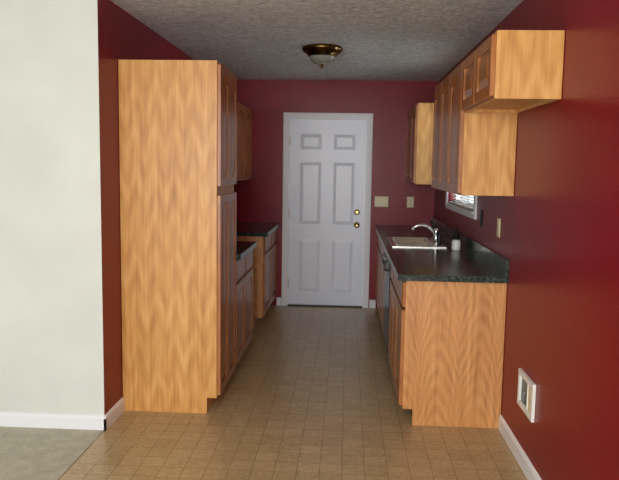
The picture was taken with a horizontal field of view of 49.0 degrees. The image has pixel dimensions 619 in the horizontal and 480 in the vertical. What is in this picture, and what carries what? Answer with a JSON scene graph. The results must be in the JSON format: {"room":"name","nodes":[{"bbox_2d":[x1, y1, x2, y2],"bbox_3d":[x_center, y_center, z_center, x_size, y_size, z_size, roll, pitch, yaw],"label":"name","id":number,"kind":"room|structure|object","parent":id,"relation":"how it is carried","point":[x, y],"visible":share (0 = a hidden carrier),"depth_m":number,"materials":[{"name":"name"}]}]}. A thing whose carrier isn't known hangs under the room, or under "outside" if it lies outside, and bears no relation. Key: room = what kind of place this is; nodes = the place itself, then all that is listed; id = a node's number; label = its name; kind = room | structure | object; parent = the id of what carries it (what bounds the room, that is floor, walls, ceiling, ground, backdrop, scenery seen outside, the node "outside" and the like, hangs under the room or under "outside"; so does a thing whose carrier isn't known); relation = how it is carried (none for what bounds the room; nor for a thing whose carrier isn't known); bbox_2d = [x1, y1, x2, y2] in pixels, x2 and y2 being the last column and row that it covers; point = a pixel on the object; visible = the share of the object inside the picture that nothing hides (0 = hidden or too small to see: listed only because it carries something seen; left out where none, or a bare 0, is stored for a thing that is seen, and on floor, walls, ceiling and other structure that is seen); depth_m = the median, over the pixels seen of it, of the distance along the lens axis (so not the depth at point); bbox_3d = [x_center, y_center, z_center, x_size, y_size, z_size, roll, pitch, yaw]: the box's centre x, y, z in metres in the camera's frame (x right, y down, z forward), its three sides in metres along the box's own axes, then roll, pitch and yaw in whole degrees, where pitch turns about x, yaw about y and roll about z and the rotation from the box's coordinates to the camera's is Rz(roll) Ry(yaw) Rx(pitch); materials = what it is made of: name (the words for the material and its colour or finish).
{"room":"kitchen","nodes":[
{"label":"kitchen","id":0,"kind":"room"},
{"bbox_2d":[0,0,83,414],"bbox_3d":[-3.213,-0.172,3.944,3.880,2.445,0.120,1,6,3],"label":"wall","id":1,"kind":"structure","parent":0,"point":[41,349],"depth_m":3.79,"materials":[{"name":"white paint"}]},
{"bbox_2d":[0,412,106,430],"bbox_3d":[-3.169,1.008,4.000,4.013,0.088,0.013,1,6,3],"label":"baseboard","id":2,"kind":"structure","parent":1,"relation":"attached to","point":[7,419],"depth_m":3.90,"materials":[{"name":"white paint"}]},
{"bbox_2d":[0,426,103,479],"bbox_3d":[-3.348,1.423,0.867,3.990,0.084,6.338,1,6,3],"label":"carpet","id":3,"kind":"object","parent":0,"point":[26,453],"visible":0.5,"depth_m":3.60,"materials":[{"name":"beige carpet"}]},
{"bbox_2d":[75,0,193,414],"bbox_3d":[-1.114,-0.323,5.653,0.120,2.445,3.780,1,6,3],"label":"wall","id":4,"kind":"structure","parent":0,"point":[106,34],"depth_m":3.85,"materials":[{"name":"red paint"}]},
{"bbox_2d":[104,397,124,430],"bbox_3d":[-1.163,1.034,4.048,0.013,0.088,0.326,1,6,3],"label":"baseboard","id":5,"kind":"structure","parent":4,"relation":"attached to","point":[118,408],"depth_m":4.04,"materials":[{"name":"white paint"}]},
{"bbox_2d":[237,101,251,180],"bbox_3d":[-0.815,-0.976,6.790,0.322,0.756,1.108,1,6,3],"label":"upper cabinet","id":6,"kind":"object","parent":4,"relation":"attached to","point":[244,114],"visible":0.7,"depth_m":6.79,"materials":[{"name":"brown wood"}]},
{"bbox_2d":[59,305,527,479],"bbox_3d":[-0.103,1.293,2.575,2.540,0.080,10.120,1,6,3],"label":"floor","id":7,"kind":"structure","parent":0,"point":[311,395],"depth_m":3.95,"materials":[{"name":"tile"}]},
{"bbox_2d":[118,60,236,413],"bbox_3d":[-0.822,-0.026,4.389,0.608,2.134,0.610,1,6,3],"label":"pantry cabinet","id":8,"kind":"object","parent":7,"relation":"on","point":[178,118],"visible":1,"depth_m":4.10,"materials":[{"name":"brown wood"}]},
{"bbox_2d":[236,250,252,365],"bbox_3d":[-0.791,0.523,5.175,0.608,0.876,0.833,1,6,3],"label":"base cabinet","id":9,"kind":"object","parent":7,"relation":"on","point":[244,272],"visible":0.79,"depth_m":5.10,"materials":[{"name":"brown wood"}]},
{"bbox_2d":[236,241,256,259],"bbox_3d":[-0.770,0.018,5.125,0.637,0.137,0.842,1,6,3],"label":"countertop","id":10,"kind":"structure","parent":9,"relation":"on","point":[243,248],"depth_m":5.12,"materials":[{"name":"stone"}]},
{"bbox_2d":[236,229,276,327],"bbox_3d":[-0.693,0.337,6.923,0.608,0.876,1.108,1,6,3],"label":"base cabinet","id":11,"kind":"object","parent":7,"relation":"on","point":[264,266],"visible":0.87,"depth_m":6.39,"materials":[{"name":"brown wood"}]},
{"bbox_2d":[236,222,279,236],"bbox_3d":[-0.672,-0.166,6.858,0.637,0.137,1.129,1,6,3],"label":"countertop","id":12,"kind":"structure","parent":11,"relation":"on","point":[264,229],"depth_m":6.68,"materials":[{"name":"stone"}]},
{"bbox_2d":[287,304,361,307],"bbox_3d":[0.169,0.725,7.490,0.822,0.011,0.090,1,6,3],"label":"threshold","id":13,"kind":"object","parent":7,"relation":"on","point":[288,304],"visible":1,"depth_m":7.46,"materials":[{"name":"wood"}]},
{"bbox_2d":[376,235,385,329],"bbox_3d":[0.980,0.405,6.540,0.600,0.876,1.695,1,6,3],"label":"base cabinet","id":14,"kind":"object","parent":7,"relation":"on","point":[380,273],"visible":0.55,"depth_m":6.49,"materials":[{"name":"brown wood"}]},
{"bbox_2d":[375,217,508,282],"bbox_3d":[0.924,-0.008,5.617,0.631,0.137,3.449,1,6,3],"label":"countertop","id":15,"kind":"structure","parent":14,"relation":"on","point":[475,262],"depth_m":4.51,"materials":[{"name":"stone"}]},
{"bbox_2d":[387,237,445,247],"bbox_3d":[0.872,0.094,5.641,0.415,0.160,0.740,1,6,3],"label":"sink","id":16,"kind":"object","parent":15,"relation":"in","point":[412,242],"visible":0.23,"depth_m":5.62,"materials":[{"name":"silver metal"}]},
{"bbox_2d":[411,220,440,244],"bbox_3d":[0.957,-0.070,5.569,0.231,0.184,0.340,1,6,3],"label":"kitchen faucet","id":17,"kind":"object","parent":15,"relation":"on","point":[436,239],"visible":1,"depth_m":5.60,"materials":[{"name":"silver metal"}]},
{"bbox_2d":[450,233,460,250],"bbox_3d":[1.107,0.013,5.133,0.071,0.130,0.066,7,8,43],"label":"soap dispenser","id":18,"kind":"object","parent":15,"relation":"on","point":[456,243],"visible":1,"depth_m":5.11,"materials":[{"name":"white plastic"}]},
{"bbox_2d":[381,252,391,354],"bbox_3d":[0.869,0.529,5.396,0.596,0.868,0.610,1,6,3],"label":"dishwasher","id":19,"kind":"object","parent":7,"relation":"on","point":[387,268],"visible":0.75,"depth_m":5.33,"materials":[{"name":"black plastic"}]},
{"bbox_2d":[388,266,506,428],"bbox_3d":[0.867,0.617,4.537,0.600,0.876,1.107,1,6,3],"label":"base cabinet","id":20,"kind":"object","parent":7,"relation":"on","point":[446,339],"visible":0.9,"depth_m":3.99,"materials":[{"name":"brown wood"}]},
{"bbox_2d":[111,0,522,80],"bbox_3d":[-2.060,-1.270,2.413,6.540,0.100,10.120,1,6,3],"label":"ceiling","id":21,"kind":"structure","parent":0,"point":[380,40],"depth_m":4.64,"materials":[{"name":"grey paint"}]},
{"bbox_2d":[302,43,342,68],"bbox_3d":[0.099,-1.406,5.238,0.320,0.164,0.320,1,6,3],"label":"ceiling light","id":22,"kind":"object","parent":21,"relation":"attached to","point":[322,54],"depth_m":5.14,"materials":[{"name":"gold metal"}]},
{"bbox_2d":[234,79,438,307],"bbox_3d":[0.196,-0.490,7.405,2.300,2.445,0.120,1,6,3],"label":"wall","id":23,"kind":"structure","parent":0,"point":[259,198],"depth_m":7.28,"materials":[{"name":"red paint"}]},
{"bbox_2d":[277,297,280,304],"bbox_3d":[-0.339,0.678,7.492,0.048,0.088,0.013,1,6,3],"label":"baseboard","id":24,"kind":"structure","parent":23,"relation":"attached to","point":[278,298],"depth_m":7.49,"materials":[{"name":"white paint"}]},
{"bbox_2d":[281,112,372,307],"bbox_3d":[0.187,-0.318,7.414,0.956,2.101,0.139,1,6,3],"label":"trim","id":25,"kind":"structure","parent":23,"relation":"attached to","point":[287,115],"depth_m":7.33,"materials":[{"name":"white paint"}]},
{"bbox_2d":[288,119,366,305],"bbox_3d":[0.181,-0.286,7.371,0.826,2.022,0.106,1,6,3],"label":"door","id":26,"kind":"structure","parent":23,"relation":"in","point":[328,157],"depth_m":7.39,"materials":[{"name":"white paint"}]},
{"bbox_2d":[369,300,375,307],"bbox_3d":[0.689,0.700,7.437,0.068,0.088,0.013,1,6,3],"label":"baseboard","id":27,"kind":"structure","parent":23,"relation":"attached to","point":[372,303],"depth_m":7.43,"materials":[{"name":"white paint"}]},
{"bbox_2d":[374,196,388,206],"bbox_3d":[0.775,-0.413,7.311,0.150,0.115,0.018,1,6,3],"label":"light switch","id":28,"kind":"object","parent":23,"relation":"attached to","point":[380,201],"visible":1,"depth_m":7.31,"materials":[{"name":"beige plastic"}]},
{"bbox_2d":[407,197,413,207],"bbox_3d":[1.085,-0.406,7.299,0.075,0.115,0.008,1,6,3],"label":"electrical outlet","id":29,"kind":"object","parent":23,"relation":"attached to","point":[410,200],"visible":1,"depth_m":7.30,"materials":[{"name":"beige plastic"}]},
{"bbox_2d":[453,228,459,239],"bbox_3d":[1.151,-0.020,5.327,0.052,0.155,0.052,1,6,3],"label":"soap pump","id":30,"kind":"object","parent":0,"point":[456,229],"visible":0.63,"depth_m":5.31,"materials":[{"name":"black plastic"}]},
{"bbox_2d":[434,0,618,479],"bbox_3d":[1.125,0.064,2.376,0.120,2.445,10.120,1,6,3],"label":"wall","id":31,"kind":"structure","parent":0,"point":[559,238],"depth_m":2.88,"materials":[{"name":"red paint"}]},
{"bbox_2d":[406,103,433,184],"bbox_3d":[1.167,-0.945,6.792,0.312,0.756,0.888,1,6,3],"label":"upper cabinet","id":32,"kind":"object","parent":31,"relation":"attached to","point":[420,121],"visible":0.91,"depth_m":6.37,"materials":[{"name":"brown wood"}]},
{"bbox_2d":[445,192,476,219],"bbox_3d":[1.263,-0.679,5.572,0.080,0.915,1.460,1,6,3],"label":"trim","id":33,"kind":"structure","parent":31,"relation":"attached to","point":[469,213],"depth_m":5.31,"materials":[{"name":"white paint"}]},
{"bbox_2d":[455,194,473,207],"bbox_3d":[1.338,-0.677,5.568,0.040,0.813,1.358,1,6,3],"label":"window","id":34,"kind":"structure","parent":31,"relation":"in","point":[455,194],"depth_m":5.79,"materials":[{"name":"white glass"}]},
{"bbox_2d":[449,193,473,209],"bbox_3d":[1.276,-0.678,5.572,0.035,0.807,1.336,1,6,3],"label":"window blind","id":35,"kind":"object","parent":34,"relation":"attached to","point":[452,202],"visible":0.08,"depth_m":5.56,"materials":[{"name":"white plastic"}]},
{"bbox_2d":[431,62,517,195],"bbox_3d":[1.031,-0.689,4.386,0.312,0.756,1.220,1,6,3],"label":"upper cabinet","id":36,"kind":"object","parent":31,"relation":"attached to","point":[474,154],"visible":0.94,"depth_m":3.81,"materials":[{"name":"brown wood"}]},
{"bbox_2d":[479,210,482,225],"bbox_3d":[1.186,-0.152,4.706,0.018,0.115,0.075,1,6,3],"label":"light switch","id":37,"kind":"object","parent":31,"relation":"attached to","point":[481,211],"visible":1,"depth_m":4.69,"materials":[{"name":"black plastic"}]},
{"bbox_2d":[496,218,500,237],"bbox_3d":[1.160,-0.075,4.172,0.008,0.115,0.075,1,6,3],"label":"electrical outlet","id":38,"kind":"object","parent":31,"relation":"attached to","point":[498,219],"visible":1,"depth_m":4.16,"materials":[{"name":"beige plastic"}]},
{"bbox_2d":[461,30,564,112],"bbox_3d":[0.979,-0.813,3.370,0.312,0.296,0.773,1,6,3],"label":"upper cabinet","id":39,"kind":"object","parent":31,"relation":"attached to","point":[512,71],"visible":1,"depth_m":3.00,"materials":[{"name":"brown wood"}]},
{"bbox_2d":[498,415,541,479],"bbox_3d":[0.941,1.421,0.747,0.013,0.088,6.578,1,6,3],"label":"baseboard","id":40,"kind":"structure","parent":31,"relation":"attached to","point":[513,444],"depth_m":3.57,"materials":[{"name":"white paint"}]},
{"bbox_2d":[517,368,535,422],"bbox_3d":[1.098,0.782,3.441,0.018,0.190,0.280,1,6,3],"label":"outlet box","id":41,"kind":"object","parent":31,"relation":"attached to","point":[526,393],"visible":1,"depth_m":3.41,"materials":[{"name":"white plastic"}]}
]}

